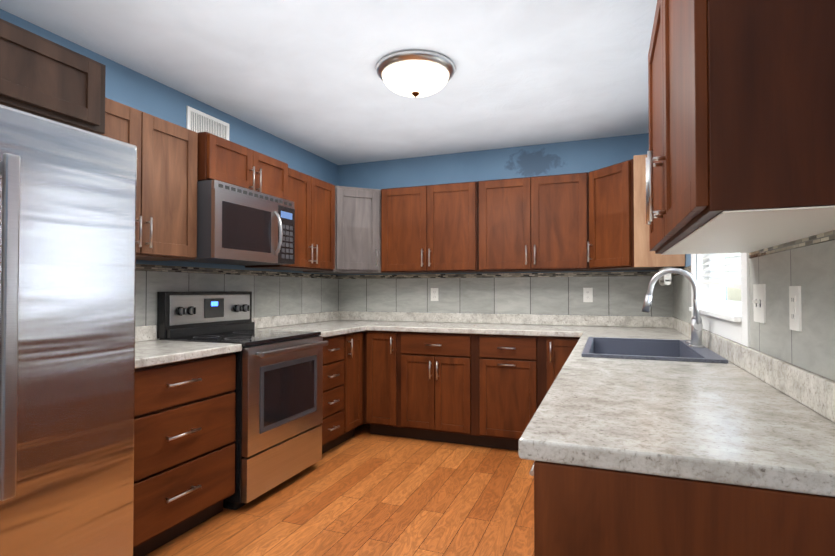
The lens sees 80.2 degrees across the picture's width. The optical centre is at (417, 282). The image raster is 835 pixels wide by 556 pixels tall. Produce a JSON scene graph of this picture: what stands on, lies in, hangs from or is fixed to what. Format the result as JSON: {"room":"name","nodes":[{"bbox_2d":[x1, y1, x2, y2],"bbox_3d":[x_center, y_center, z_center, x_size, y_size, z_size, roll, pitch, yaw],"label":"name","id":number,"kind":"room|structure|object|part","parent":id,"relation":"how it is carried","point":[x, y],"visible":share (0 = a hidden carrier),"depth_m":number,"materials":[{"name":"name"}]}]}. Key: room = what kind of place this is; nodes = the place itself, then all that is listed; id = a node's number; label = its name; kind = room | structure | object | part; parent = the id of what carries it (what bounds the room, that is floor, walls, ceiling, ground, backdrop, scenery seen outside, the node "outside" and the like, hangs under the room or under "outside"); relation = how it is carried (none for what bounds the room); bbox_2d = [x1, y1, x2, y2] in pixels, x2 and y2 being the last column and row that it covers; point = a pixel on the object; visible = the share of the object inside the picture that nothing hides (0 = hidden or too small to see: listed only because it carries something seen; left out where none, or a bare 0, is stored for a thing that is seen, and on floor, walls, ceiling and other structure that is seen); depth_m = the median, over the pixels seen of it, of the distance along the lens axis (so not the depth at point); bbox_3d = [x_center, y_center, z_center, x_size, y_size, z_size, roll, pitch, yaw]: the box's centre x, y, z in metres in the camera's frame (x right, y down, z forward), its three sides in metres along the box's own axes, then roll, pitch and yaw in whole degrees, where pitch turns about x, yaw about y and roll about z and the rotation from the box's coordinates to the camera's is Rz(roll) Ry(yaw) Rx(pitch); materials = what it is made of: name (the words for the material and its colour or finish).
{"room":"kitchen","nodes":[
{"label":"kitchen","id":0,"kind":"room"},
{"bbox_2d":[0,9,338,325],"bbox_3d":[-2.008,0.013,1.899,0.160,2.440,6.750,0,-1,21],"label":"wall","id":1,"kind":"structure","parent":0,"point":[124,85],"depth_m":3.11,"materials":[{"name":"blue paint"}]},
{"bbox_2d":[0,18,115,137],"bbox_3d":[-1.614,-0.731,1.845,0.637,0.276,0.509,0,-1,21],"label":"upper cabinet","id":2,"kind":"object","parent":1,"relation":"attached to","point":[42,77],"depth_m":1.78,"materials":[{"name":"brown wood"}]},
{"bbox_2d":[112,102,199,260],"bbox_3d":[-1.519,-0.495,2.517,0.327,0.726,0.730,0,-1,21],"label":"upper cabinet","id":3,"kind":"object","parent":1,"relation":"attached to","point":[168,153],"depth_m":2.59,"materials":[{"name":"brown wood"}]},
{"bbox_2d":[186,106,228,139],"bbox_3d":[-1.391,-0.997,3.306,0.010,0.235,0.370,0,-1,21],"label":"air vent","id":4,"kind":"object","parent":1,"relation":"in","point":[197,121],"visible":0.56,"depth_m":3.27,"materials":[{"name":"white plastic"}]},
{"bbox_2d":[200,132,263,191],"bbox_3d":[-1.280,-0.713,3.058,0.387,0.272,0.430,0,-1,21],"label":"upper cabinet","id":5,"kind":"object","parent":1,"relation":"attached to","point":[221,159],"depth_m":2.96,"materials":[{"name":"brown wood"}]},
{"bbox_2d":[172,180,294,265],"bbox_3d":[-1.172,-0.350,3.185,0.494,0.438,0.757,0,-1,21],"label":"microwave","id":6,"kind":"object","parent":5,"relation":"attached to","point":[237,225],"visible":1,"depth_m":2.99,"materials":[{"name":"grey metal"}]},
{"bbox_3d":[-0.914,-0.323,3.255,0.064,0.299,0.022,0,-1,21],"label":"microwave handle","id":7,"kind":"part","parent":6,"relation":"part of","materials":[{"name":"silver metal"}]},
{"bbox_2d":[135,270,338,339],"bbox_3d":[-1.302,0.326,3.520,0.007,0.765,2.866,0,-1,21],"label":"tile backsplash","id":8,"kind":"structure","parent":1,"relation":"attached to","point":[271,295],"depth_m":3.73,"materials":[{"name":"grey tile"}]},
{"bbox_2d":[260,155,291,200],"bbox_3d":[-1.163,-0.708,3.361,0.387,0.272,0.429,0,-1,21],"label":"upper cabinet","id":9,"kind":"object","parent":1,"relation":"attached to","point":[277,174],"depth_m":3.38,"materials":[{"name":"brown wood"}]},
{"bbox_2d":[245,169,335,271],"bbox_3d":[-0.943,-0.470,3.936,0.381,0.730,0.794,0,-1,21],"label":"upper cabinet","id":10,"kind":"object","parent":1,"relation":"attached to","point":[314,199],"depth_m":3.89,"materials":[{"name":"brown wood"}]},
{"bbox_2d":[0,0,656,164],"bbox_3d":[-0.588,-1.247,1.292,3.260,0.060,6.900,0,-1,21],"label":"ceiling","id":11,"kind":"structure","parent":0,"point":[302,74],"depth_m":2.68,"materials":[{"name":"paint"}]},
{"bbox_2d":[376,50,454,97],"bbox_3d":[-0.011,-1.109,2.760,0.444,0.168,0.444,0,-1,21],"label":"ceiling lamp","id":12,"kind":"object","parent":11,"relation":"attached to","point":[415,73],"visible":1,"depth_m":2.64,"materials":[{"name":"white glass"}]},
{"bbox_3d":[-0.011,-1.102,2.760,0.368,0.095,0.368,0,-1,21],"label":"lamp shade","id":13,"kind":"part","parent":12,"relation":"part of","materials":[{"name":"white glass"}]},
{"bbox_2d":[145,424,534,555],"bbox_3d":[-0.588,1.252,1.251,3.260,0.060,6.900,0,-1,21],"label":"floor","id":14,"kind":"structure","parent":0,"point":[362,491],"depth_m":2.72,"materials":[{"name":"brown wood"}]},
{"bbox_2d":[0,104,136,555],"bbox_3d":[-1.565,0.348,1.595,0.840,1.760,0.912,0,-1,21],"label":"fridge","id":15,"kind":"object","parent":14,"relation":"on","point":[68,193],"visible":1,"depth_m":1.65,"materials":[{"name":"grey metal"}]},
{"bbox_3d":[-1.226,0.125,1.408,0.070,1.000,0.130,0,-1,21],"label":"handle","id":16,"kind":"part","parent":15,"relation":"part of","materials":[{"name":"silver metal"}]},
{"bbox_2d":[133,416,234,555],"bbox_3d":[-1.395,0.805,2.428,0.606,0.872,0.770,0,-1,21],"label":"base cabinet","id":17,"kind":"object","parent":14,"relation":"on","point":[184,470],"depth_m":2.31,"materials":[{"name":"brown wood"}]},
{"bbox_2d":[157,291,327,509],"bbox_3d":[-1.054,0.655,3.123,0.728,1.195,0.759,0,-1,21],"label":"range","id":18,"kind":"object","parent":14,"relation":"on","point":[278,390],"visible":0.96,"depth_m":2.96,"materials":[{"name":"silver metal"}]},
{"bbox_3d":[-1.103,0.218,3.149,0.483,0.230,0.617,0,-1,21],"label":"knob","id":19,"kind":"part","parent":18,"relation":"part of","materials":[{"name":"black ceramic"}]},
{"bbox_3d":[-0.794,0.776,3.021,0.046,0.834,0.747,0,-1,21],"label":"door","id":20,"kind":"part","parent":18,"relation":"part of","materials":[{"name":"silver metal"}]},
{"bbox_3d":[-0.746,0.399,3.009,0.068,0.033,0.675,0,-1,21],"label":"handle","id":21,"kind":"part","parent":18,"relation":"part of","materials":[{"name":"silver metal"}]},
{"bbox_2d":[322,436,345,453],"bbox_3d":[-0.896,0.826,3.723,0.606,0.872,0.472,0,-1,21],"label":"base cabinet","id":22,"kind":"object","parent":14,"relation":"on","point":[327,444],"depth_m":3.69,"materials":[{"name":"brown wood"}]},
{"bbox_2d":[525,456,834,555],"bbox_3d":[0.606,0.784,1.097,0.606,0.872,0.556,0,-1,21],"label":"base cabinet","id":23,"kind":"object","parent":14,"relation":"on","point":[582,507],"depth_m":0.87,"materials":[{"name":"brown wood"}]},
{"bbox_2d":[134,320,834,491],"bbox_3d":[0.005,0.353,2.805,2.960,0.040,3.302,0,-1,21],"label":"countertop","id":24,"kind":"structure","parent":23,"relation":"on","point":[527,389],"depth_m":2.32,"materials":[{"name":"grey stone"}]},
{"bbox_2d":[581,336,728,363],"bbox_3d":[1.118,0.424,2.440,0.550,0.222,0.840,0,-1,21],"label":"sink","id":25,"kind":"object","parent":24,"relation":"in","point":[623,347],"depth_m":2.76,"materials":[{"name":"grey metal"}]},
{"bbox_2d":[642,268,704,347],"bbox_3d":[1.266,0.120,2.461,0.272,0.388,0.181,0,-1,21],"label":"faucet","id":26,"kind":"object","parent":24,"relation":"on","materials":[{"name":"silver metal"}]},
{"bbox_2d":[338,133,671,316],"bbox_3d":[0.623,0.053,4.416,2.960,2.440,0.160,0,-1,21],"label":"wall","id":27,"kind":"structure","parent":0,"point":[578,156],"depth_m":4.32,"materials":[{"name":"blue paint"}]},
{"bbox_2d":[306,186,387,273],"bbox_3d":[-0.585,-0.455,4.448,0.681,0.736,0.677,0,-1,21],"label":"upper cabinet","id":28,"kind":"object","parent":27,"relation":"attached to","point":[359,211],"depth_m":4.29,"materials":[{"name":"grey wood"}]},
{"bbox_2d":[384,181,487,273],"bbox_3d":[0.133,-0.459,4.330,1.012,0.740,0.382,0,-1,21],"label":"upper cabinet","id":29,"kind":"object","parent":27,"relation":"attached to","point":[439,228],"depth_m":4.18,"materials":[{"name":"brown wood"}]},
{"bbox_2d":[339,276,670,316],"bbox_3d":[0.597,0.114,4.345,2.959,0.314,0.008,0,-1,21],"label":"tile backsplash","id":30,"kind":"structure","parent":27,"relation":"attached to","point":[612,295],"depth_m":4.27,"materials":[{"name":"grey tile"}]},
{"bbox_2d":[431,288,437,300],"bbox_3d":[0.155,0.110,4.506,0.072,0.118,0.009,0,-1,21],"label":"electrical outlet","id":31,"kind":"object","parent":30,"relation":"attached to","point":[434,294],"visible":1,"depth_m":4.50,"materials":[{"name":"white plastic"}]},
{"bbox_2d":[583,288,592,301],"bbox_3d":[1.387,0.102,4.032,0.072,0.118,0.010,0,-1,21],"label":"electrical outlet","id":32,"kind":"object","parent":30,"relation":"attached to","point":[587,294],"visible":1,"depth_m":4.03,"materials":[{"name":"white plastic"}]},
{"bbox_2d":[484,174,575,271],"bbox_3d":[0.931,-0.464,4.025,0.989,0.740,0.377,0,-1,21],"label":"upper cabinet","id":33,"kind":"object","parent":27,"relation":"attached to","point":[530,222],"depth_m":3.89,"materials":[{"name":"brown wood"}]},
{"bbox_2d":[572,156,635,270],"bbox_3d":[1.406,-0.469,3.718,0.372,0.740,0.609,0,-1,21],"label":"upper cabinet","id":34,"kind":"object","parent":27,"relation":"attached to","point":[606,196],"depth_m":3.58,"materials":[{"name":"brown wood"}]},
{"bbox_2d":[672,230,834,299],"bbox_3d":[0.885,-0.005,0.784,0.160,2.440,6.750,0,-1,21],"label":"wall","id":35,"kind":"structure","parent":0,"point":[821,237],"depth_m":1.41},
{"bbox_2d":[636,156,684,269],"bbox_3d":[1.688,-0.470,3.609,0.380,0.740,0.609,0,-1,21],"label":"upper cabinet","id":36,"kind":"object","parent":35,"relation":"attached to","point":[673,261],"depth_m":3.35,"materials":[{"name":"brown wood"}]},
{"bbox_2d":[659,267,671,285],"bbox_3d":[1.753,-0.040,3.510,0.050,0.122,0.380,0,-1,21],"label":"towel holder","id":37,"kind":"object","parent":36,"relation":"attached to","point":[664,279],"visible":0.79,"depth_m":3.35,"materials":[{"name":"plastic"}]},
{"bbox_2d":[671,272,690,322],"bbox_3d":[1.802,0.098,3.369,0.007,0.314,0.924,0,-1,21],"label":"tile backsplash","id":38,"kind":"structure","parent":35,"relation":"attached to","point":[680,285],"depth_m":3.40,"materials":[{"name":"grey tile"}]},
{"bbox_2d":[689,253,749,346],"bbox_3d":[1.458,-0.264,2.331,0.180,1.003,1.270,0,-1,21],"label":"window unit","id":39,"kind":"structure","parent":35,"relation":"in","point":[720,315],"depth_m":2.29,"materials":[{"name":"white paint"}]},
{"bbox_2d":[700,253,740,288],"bbox_3d":[1.444,-0.311,2.337,0.040,0.695,1.040,0,-1,21],"label":"window blind","id":40,"kind":"object","parent":39,"relation":"attached to","point":[707,267],"depth_m":2.44,"materials":[{"name":"white plastic"}]},
{"bbox_2d":[644,0,834,259],"bbox_3d":[0.831,-0.496,1.309,0.327,0.762,1.074,0,-1,21],"label":"upper cabinet","id":41,"kind":"object","parent":35,"relation":"attached to","point":[739,157],"depth_m":0.85,"materials":[{"name":"brown wood"}]},
{"bbox_2d":[749,239,834,380],"bbox_3d":[0.786,0.055,0.732,0.007,0.314,2.184,0,-1,21],"label":"tile backsplash","id":42,"kind":"structure","parent":35,"relation":"attached to","point":[810,271],"depth_m":1.28,"materials":[{"name":"grey tile"}]},
{"bbox_2d":[752,284,765,322],"bbox_3d":[1.119,0.069,1.631,0.016,0.125,0.118,0,-1,21],"label":"switch plate","id":43,"kind":"object","parent":42,"relation":"attached to","point":[759,300],"visible":1,"depth_m":1.61,"materials":[{"name":"white plastic"}]},
{"bbox_2d":[789,286,801,331],"bbox_3d":[1.002,0.068,1.317,0.010,0.118,0.072,0,-1,21],"label":"electrical outlet","id":44,"kind":"object","parent":42,"relation":"attached to","point":[795,315],"visible":0.96,"depth_m":1.30,"materials":[{"name":"white plastic"}]}
]}

